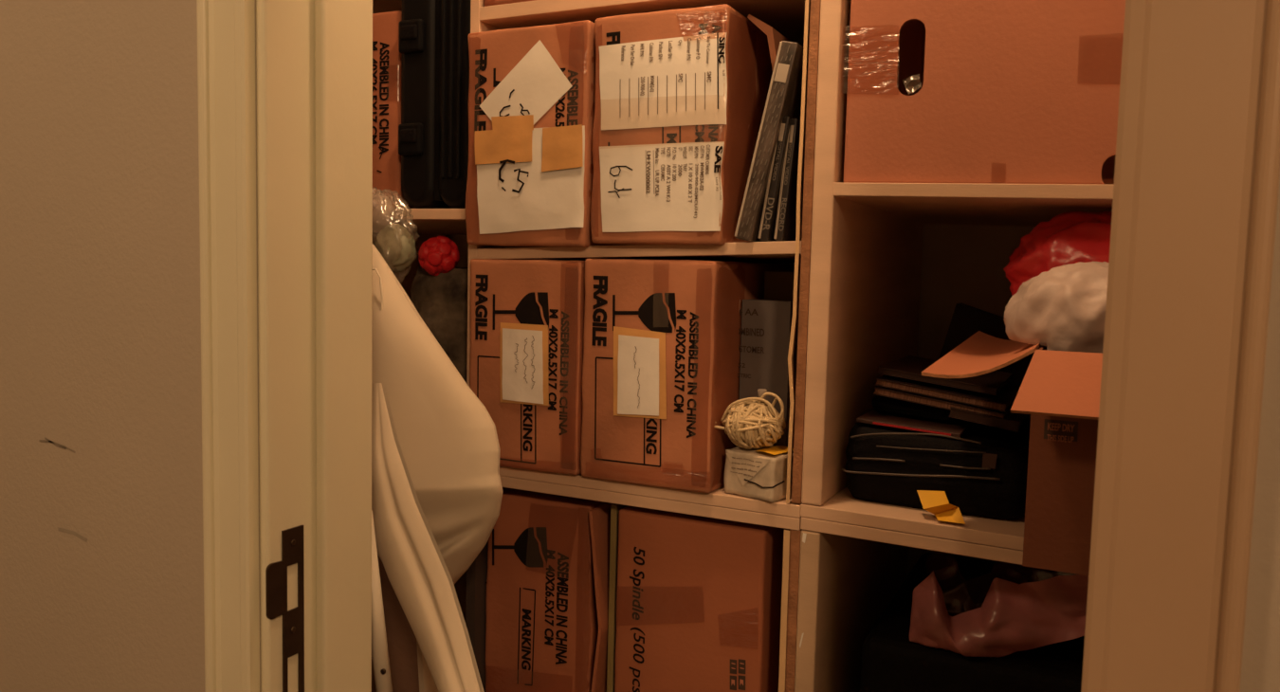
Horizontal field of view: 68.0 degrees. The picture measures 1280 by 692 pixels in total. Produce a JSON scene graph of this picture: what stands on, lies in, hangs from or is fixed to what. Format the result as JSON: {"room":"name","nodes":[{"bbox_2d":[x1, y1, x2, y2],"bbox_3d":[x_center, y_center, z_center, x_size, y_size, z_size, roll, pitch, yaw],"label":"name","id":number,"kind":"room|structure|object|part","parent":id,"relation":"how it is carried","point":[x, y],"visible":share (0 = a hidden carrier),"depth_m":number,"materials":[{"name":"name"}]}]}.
{"room":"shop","nodes":[
{"label":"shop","id":0,"kind":"room"},
{"bbox_2d":[0,0,1279,691],"bbox_3d":[0.609,0.029,0.455,4.500,2.600,0.125,4,5,26],"label":"wall","id":1,"kind":"structure","parent":0,"point":[101,544],"depth_m":0.94,"materials":[{"name":"paint"}]},
{"bbox_2d":[196,0,259,691],"bbox_3d":[-0.378,0.211,0.874,0.056,2.120,0.016,4,5,26],"label":"trim","id":2,"kind":"structure","parent":1,"relation":"attached to","point":[226,28],"depth_m":0.85,"materials":[{"name":"paint"}]},
{"bbox_2d":[256,0,372,691],"bbox_3d":[-0.312,0.244,0.922,0.024,2.050,0.124,4,5,26],"label":"trim","id":3,"kind":"structure","parent":1,"relation":"attached to","point":[314,58],"depth_m":0.89,"materials":[{"name":"paint"}]},
{"bbox_2d":[265,525,304,691],"bbox_3d":[-0.331,0.287,0.886,0.003,0.235,0.044,4,5,26],"label":"strike plate","id":4,"kind":"object","parent":3,"relation":"attached to","point":[292,539],"visible":1,"depth_m":0.89,"materials":[{"name":"brown metal"}]},
{"bbox_3d":[-0.327,0.287,0.894,0.002,0.235,0.025,4,5,26],"label":"plate","id":5,"kind":"part","parent":4,"relation":"part of","materials":[{"name":"brown metal"}]},
{"bbox_2d":[371,510,392,691],"bbox_3d":[-0.289,0.296,1.038,0.051,0.231,0.018,4,5,26],"label":"metal leg","id":6,"kind":"object","parent":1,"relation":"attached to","point":[381,667],"visible":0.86,"depth_m":1.03,"materials":[{"name":"metal"}]},
{"bbox_2d":[1080,0,1279,691],"bbox_3d":[0.295,0.254,0.547,0.078,2.120,0.016,4,5,26],"label":"trim","id":7,"kind":"structure","parent":1,"relation":"attached to","point":[1197,174],"depth_m":0.52,"materials":[{"name":"beige paint"}]},
{"bbox_2d":[446,223,1034,577],"bbox_3d":[0.482,-0.072,1.667,3.200,2.600,0.100,4,5,26],"label":"wall","id":8,"kind":"structure","parent":0,"point":[964,264],"depth_m":1.59,"materials":[{"name":"paint"}]},
{"bbox_3d":[0.027,1.430,-0.557,4.700,0.060,4.850,4,5,26],"label":"floor","id":9,"kind":"structure","parent":0,"visible":0},
{"bbox_2d":[454,475,802,691],"bbox_3d":[-0.136,0.686,1.608,0.970,1.069,0.582,4,5,26],"label":"shelving unit","id":10,"kind":"object","parent":9,"relation":"on","point":[470,589],"visible":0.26,"depth_m":1.17,"materials":[{"name":"beige wood"}]},
{"bbox_2d":[371,554,419,691],"bbox_3d":[-0.366,0.391,1.331,0.236,0.387,0.050,4,5,26],"label":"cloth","id":11,"kind":"object","parent":10,"relation":"hanging from","point":[402,647],"visible":0.09,"depth_m":1.31,"materials":[{"name":"beige fabric"}]},
{"bbox_2d":[371,244,502,691],"bbox_3d":[-0.299,0.182,1.185,0.499,0.761,0.188,5,6,40],"label":"draped cloth","id":12,"kind":"object","parent":10,"relation":"on","point":[437,488],"visible":0.62,"depth_m":1.10,"materials":[{"name":"white fabric"}]},
{"bbox_3d":[-0.337,0.500,1.695,0.482,0.014,0.580,4,5,26],"label":"shelf","id":13,"kind":"part","parent":10,"relation":"part of","materials":[{"name":"beige wood"}]},
{"bbox_2d":[485,487,606,691],"bbox_3d":[-0.054,0.355,1.472,0.176,0.323,0.407,4,5,26],"label":"cardboard box","id":14,"kind":"object","parent":10,"relation":"on","point":[541,629],"visible":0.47,"depth_m":1.29,"materials":[{"name":"brown cardboard"}]},
{"bbox_2d":[372,0,820,517],"bbox_3d":[-0.109,-0.435,1.518,0.968,1.182,0.582,4,5,26],"label":"shelving unit","id":15,"kind":"object","parent":10,"relation":"on","point":[798,21],"visible":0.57,"depth_m":1.17,"materials":[{"name":"beige wood"}]},
{"bbox_2d":[372,10,414,208],"bbox_3d":[-0.340,-0.352,1.560,0.198,0.276,0.402,4,5,26],"label":"cardboard box","id":16,"kind":"object","parent":15,"relation":"on","point":[386,54],"visible":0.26,"depth_m":1.35,"materials":[{"name":"brown cardboard"}]},
{"bbox_3d":[-0.319,-0.210,1.638,0.482,0.017,0.580,4,5,26],"label":"shelf","id":17,"kind":"part","parent":15,"relation":"part of","materials":[{"name":"beige wood"}]},
{"bbox_2d":[398,0,470,208],"bbox_3d":[-0.217,-0.398,1.424,0.126,0.400,0.311,4,5,26],"label":"hard case","id":18,"kind":"object","parent":15,"relation":"on","point":[433,40],"visible":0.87,"depth_m":1.30,"materials":[{"name":"black plastic"}]},
{"bbox_2d":[410,265,468,383],"bbox_3d":[-0.265,0.011,1.436,0.172,0.266,0.180,4,5,26],"label":"bag","id":19,"kind":"object","parent":15,"relation":"on","point":[441,301],"visible":0.17,"depth_m":1.35,"materials":[{"name":"black plastic"}]},
{"bbox_2d":[418,235,459,275],"bbox_3d":[-0.288,-0.129,1.361,0.058,0.059,0.058,4,5,26],"label":"ball","id":20,"kind":"object","parent":19,"relation":"on","point":[439,254],"visible":1,"depth_m":1.34,"materials":[{"name":"red plastic"}]},
{"bbox_2d":[484,0,535,6],"bbox_3d":[-0.031,-0.582,1.372,0.192,0.262,0.402,4,5,26],"label":"cardboard box","id":21,"kind":"object","parent":15,"relation":"on","point":[487,3],"visible":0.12,"depth_m":1.23,"materials":[{"name":"brown cardboard"}]},
{"bbox_2d":[469,258,585,475],"bbox_3d":[-0.067,0.013,1.415,0.176,0.276,0.408,4,5,26],"label":"cardboard box","id":22,"kind":"object","parent":15,"relation":"on","point":[527,316],"visible":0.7,"depth_m":1.23,"materials":[{"name":"brown cardboard"}]},
{"bbox_3d":[-0.151,0.024,1.233,0.076,0.106,0.001,4,5,26],"label":"tape frame","id":23,"kind":"part","parent":22,"relation":"part of","materials":[{"name":"white paper"}]},
{"bbox_2d":[465,19,617,247],"bbox_3d":[-0.060,-0.280,1.386,0.187,0.279,0.409,4,5,26],"label":"cardboard box","id":24,"kind":"object","parent":15,"relation":"on","point":[532,89],"visible":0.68,"depth_m":1.20,"materials":[{"name":"brown cardboard"}]},
{"bbox_3d":[0.110,-0.135,1.433,0.446,0.028,0.580,4,5,26],"label":"shelf","id":25,"kind":"part","parent":15,"relation":"part of","materials":[{"name":"beige wood"}]},
{"bbox_3d":[0.117,-0.442,1.408,0.446,0.018,0.580,4,5,26],"label":"shelf","id":26,"kind":"part","parent":15,"relation":"part of","materials":[{"name":"beige wood"}]},
{"bbox_2d":[590,4,772,245],"bbox_3d":[0.106,-0.272,1.304,0.182,0.275,0.410,4,5,26],"label":"cardboard box","id":27,"kind":"object","parent":15,"relation":"on","point":[680,100],"visible":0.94,"depth_m":1.12,"materials":[{"name":"brown cardboard"}]},
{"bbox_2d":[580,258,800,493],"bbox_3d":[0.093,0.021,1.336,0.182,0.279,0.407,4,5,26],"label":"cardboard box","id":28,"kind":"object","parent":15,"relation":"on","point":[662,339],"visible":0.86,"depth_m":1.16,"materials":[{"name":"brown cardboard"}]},
{"bbox_3d":[-0.001,0.033,1.160,0.076,0.111,0.001,4,5,26],"label":"tape frame","id":29,"kind":"part","parent":28,"relation":"part of","materials":[{"name":"white paper"}]},
{"bbox_2d":[724,445,793,502],"bbox_3d":[0.148,0.150,1.143,0.073,0.056,0.068,5,6,40],"label":"parcel","id":30,"kind":"object","parent":15,"relation":"on","point":[760,473],"visible":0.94,"depth_m":1.12,"materials":[{"name":"white paper"}]},
{"bbox_2d":[713,388,786,449],"bbox_3d":[0.133,0.087,1.144,0.088,0.074,0.076,4,5,26],"label":"twine ball","id":31,"kind":"object","parent":30,"relation":"on","point":[750,423],"visible":1,"depth_m":1.12,"materials":[{"name":"beige fabric"}]},
{"bbox_2d":[737,299,799,448],"bbox_3d":[0.152,0.057,1.204,0.082,0.231,0.036,4,5,26],"label":"box","id":32,"kind":"object","parent":15,"relation":"on","point":[766,324],"visible":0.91,"depth_m":1.18,"materials":[{"name":"grey cardboard"}]},
{"bbox_2d":[747,14,790,70],"bbox_3d":[0.216,-0.267,1.276,0.042,0.274,0.330,4,5,26],"label":"carton","id":33,"kind":"object","parent":15,"relation":"on","point":[775,37],"visible":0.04,"depth_m":1.12,"materials":[{"name":"cardboard"}]},
{"bbox_2d":[734,40,808,241],"bbox_3d":[0.171,-0.236,1.138,0.067,0.225,0.131,4,5,26],"label":"binder","id":34,"kind":"object","parent":15,"relation":"on","point":[783,99],"visible":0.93,"depth_m":1.08,"materials":[{"name":"grey plastic"}]},
{"bbox_2d":[758,115,791,241],"bbox_3d":[0.183,-0.196,1.149,0.032,0.143,0.136,4,5,26],"label":"case","id":35,"kind":"object","parent":15,"relation":"on","point":[767,228],"visible":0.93,"depth_m":1.09,"materials":[{"name":"black plastic"}]},
{"bbox_2d":[764,271,800,435],"bbox_3d":[0.193,0.037,1.236,0.070,0.268,0.010,4,5,26],"label":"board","id":36,"kind":"object","parent":15,"relation":"on","point":[778,285],"visible":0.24,"depth_m":1.23,"materials":[{"name":"beige wood"}]},
{"bbox_2d":[773,118,805,241],"bbox_3d":[0.197,-0.196,1.153,0.023,0.141,0.136,4,5,26],"label":"case","id":37,"kind":"object","parent":15,"relation":"on","point":[785,230],"visible":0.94,"depth_m":1.10,"materials":[{"name":"black plastic"}]},
{"bbox_3d":[-0.350,-0.144,1.279,0.118,0.142,0.074,4,5,26],"label":"clear bag","id":38,"kind":"object","parent":15,"relation":"on","visible":0},
{"bbox_2d":[372,193,396,233],"bbox_3d":[-0.353,-0.179,1.277,0.048,0.054,0.046,4,5,26],"label":"bagged item","id":39,"kind":"object","parent":38,"relation":"in","point":[384,213],"visible":0.63,"depth_m":1.26,"materials":[{"name":"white plastic"}]},
{"bbox_2d":[373,223,416,273],"bbox_3d":[-0.329,-0.131,1.268,0.060,0.066,0.045,4,5,26],"label":"bagged item","id":40,"kind":"object","parent":38,"relation":"in","point":[394,244],"visible":0.9,"depth_m":1.25},
{"bbox_2d":[588,502,612,691],"bbox_3d":[-0.008,0.367,1.347,0.022,0.320,0.238,4,5,26],"label":"flap","id":41,"kind":"object","parent":10,"relation":"on","point":[600,516],"visible":0.18,"depth_m":1.25,"materials":[{"name":"brown cardboard"}]},
{"bbox_2d":[606,503,628,691],"bbox_3d":[0.044,0.359,1.412,0.008,0.330,0.375,4,5,26],"label":"panel","id":42,"kind":"object","parent":10,"relation":"on","point":[614,507],"visible":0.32,"depth_m":1.24,"materials":[{"name":"brown cardboard"}]},
{"bbox_2d":[614,505,790,691],"bbox_3d":[0.148,0.366,1.373,0.200,0.328,0.424,4,5,26],"label":"cardboard box","id":43,"kind":"object","parent":10,"relation":"on","point":[699,598],"visible":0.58,"depth_m":1.18,"materials":[{"name":"brown cardboard"}]},
{"bbox_2d":[794,516,1023,691],"bbox_3d":[0.559,0.729,1.271,0.578,1.070,0.580,4,5,26],"label":"shelving unit","id":44,"kind":"object","parent":9,"relation":"on","point":[850,575],"visible":0.35,"depth_m":1.15,"materials":[{"name":"wood"}]},
{"bbox_2d":[916,490,965,524],"bbox_3d":[0.331,0.175,1.043,0.057,0.027,0.030,4,5,26],"label":"sticky note","id":45,"kind":"object","parent":44,"relation":"on","point":[936,502],"visible":1,"depth_m":1.04,"materials":[{"name":"yellow paper"}]},
{"bbox_2d":[800,0,1114,550],"bbox_3d":[0.586,-0.388,1.181,0.578,1.188,0.580,4,5,26],"label":"shelving unit","id":46,"kind":"object","parent":44,"relation":"on","point":[867,244],"visible":0.54,"depth_m":1.08,"materials":[{"name":"beige wood"}]},
{"bbox_2d":[841,417,1030,518],"bbox_3d":[0.395,0.134,1.203,0.207,0.089,0.306,4,5,26],"label":"bag","id":47,"kind":"object","parent":46,"relation":"on","point":[983,471],"visible":0.81,"depth_m":1.07,"materials":[{"name":"fabric"}]},
{"bbox_2d":[856,408,973,438],"bbox_3d":[0.351,0.088,1.180,0.118,0.012,0.201,4,5,26],"label":"folder","id":48,"kind":"object","parent":47,"relation":"on","point":[955,428],"visible":0.58,"depth_m":1.11,"materials":[{"name":"black plastic"}]},
{"bbox_3d":[0.357,0.070,1.202,0.095,0.025,0.160,4,5,26],"label":"pouch","id":49,"kind":"object","parent":48,"relation":"on","visible":0},
{"bbox_2d":[873,385,1014,418],"bbox_3d":[0.389,0.061,1.192,0.149,0.028,0.200,4,5,26],"label":"notebook","id":50,"kind":"object","parent":49,"relation":"on","point":[912,397],"visible":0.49,"depth_m":1.11,"materials":[{"name":"black paper"}]},
{"bbox_2d":[875,374,1020,411],"bbox_3d":[0.393,0.051,1.195,0.149,0.028,0.200,4,5,26],"label":"notebook","id":51,"kind":"object","parent":50,"relation":"on","point":[1001,402],"visible":0.55,"depth_m":1.12,"materials":[{"name":"black paper"}]},
{"bbox_2d":[877,355,1012,395],"bbox_3d":[0.392,0.035,1.205,0.137,0.024,0.200,4,5,26],"label":"book","id":52,"kind":"object","parent":51,"relation":"on","point":[909,367],"visible":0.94,"depth_m":1.14,"materials":[{"name":"black paper"}]},
{"bbox_2d":[948,406,1028,432],"bbox_3d":[0.429,0.078,1.156,0.077,0.021,0.180,4,5,26],"label":"book","id":53,"kind":"object","parent":47,"relation":"on","point":[1012,421],"visible":0.45,"depth_m":1.08,"materials":[{"name":"black paper"}]},
{"bbox_3d":[0.585,-0.170,1.197,0.540,0.028,0.580,4,5,26],"label":"shelf","id":54,"kind":"part","parent":46,"relation":"part of","materials":[{"name":"beige wood"}]},
{"bbox_2d":[843,0,1125,184],"bbox_3d":[0.493,-0.348,1.151,0.397,0.350,0.424,4,5,26],"label":"box","id":55,"kind":"object","parent":46,"relation":"on","point":[940,91],"visible":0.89,"depth_m":0.99,"materials":[{"name":"cardboard"}]},
{"bbox_2d":[938,302,1040,417],"bbox_3d":[0.498,0.053,1.394,0.182,0.230,0.050,4,5,26],"label":"folder","id":56,"kind":"object","parent":46,"relation":"on","point":[966,320],"visible":0.21,"depth_m":1.37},
{"bbox_2d":[921,330,1102,575],"bbox_3d":[0.484,0.101,0.973,0.360,0.212,0.357,4,5,26],"label":"carton","id":57,"kind":"object","parent":46,"relation":"on","point":[1060,391],"visible":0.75,"depth_m":0.88,"materials":[{"name":"brown cardboard"}]},
{"bbox_2d":[1004,261,1108,353],"bbox_3d":[0.454,-0.024,0.961,0.160,0.124,0.108,4,5,26],"label":"plastic bag","id":58,"kind":"object","parent":57,"relation":"in","point":[1063,307],"visible":0.44,"depth_m":0.93,"materials":[{"name":"white plastic"}]},
{"bbox_2d":[1003,211,1112,295],"bbox_3d":[0.504,-0.082,1.038,0.201,0.133,0.121,4,5,26],"label":"plastic bag","id":59,"kind":"object","parent":57,"relation":"on","point":[1071,237],"visible":0.27,"depth_m":1.02,"materials":[{"name":"red plastic"}]},
{"bbox_2d":[859,551,1084,691],"bbox_3d":[0.568,0.469,1.215,0.488,0.247,0.420,4,5,26],"label":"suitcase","id":60,"kind":"object","parent":44,"relation":"on","point":[890,662],"visible":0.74,"depth_m":1.11,"materials":[{"name":"black fabric"}]},
{"bbox_2d":[909,570,1088,657],"bbox_3d":[0.423,0.286,1.114,0.194,0.124,0.164,4,5,26],"label":"plastic bag","id":61,"kind":"object","parent":60,"relation":"on","point":[1013,617],"visible":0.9,"depth_m":1.05,"materials":[{"name":"plastic"}]}
]}

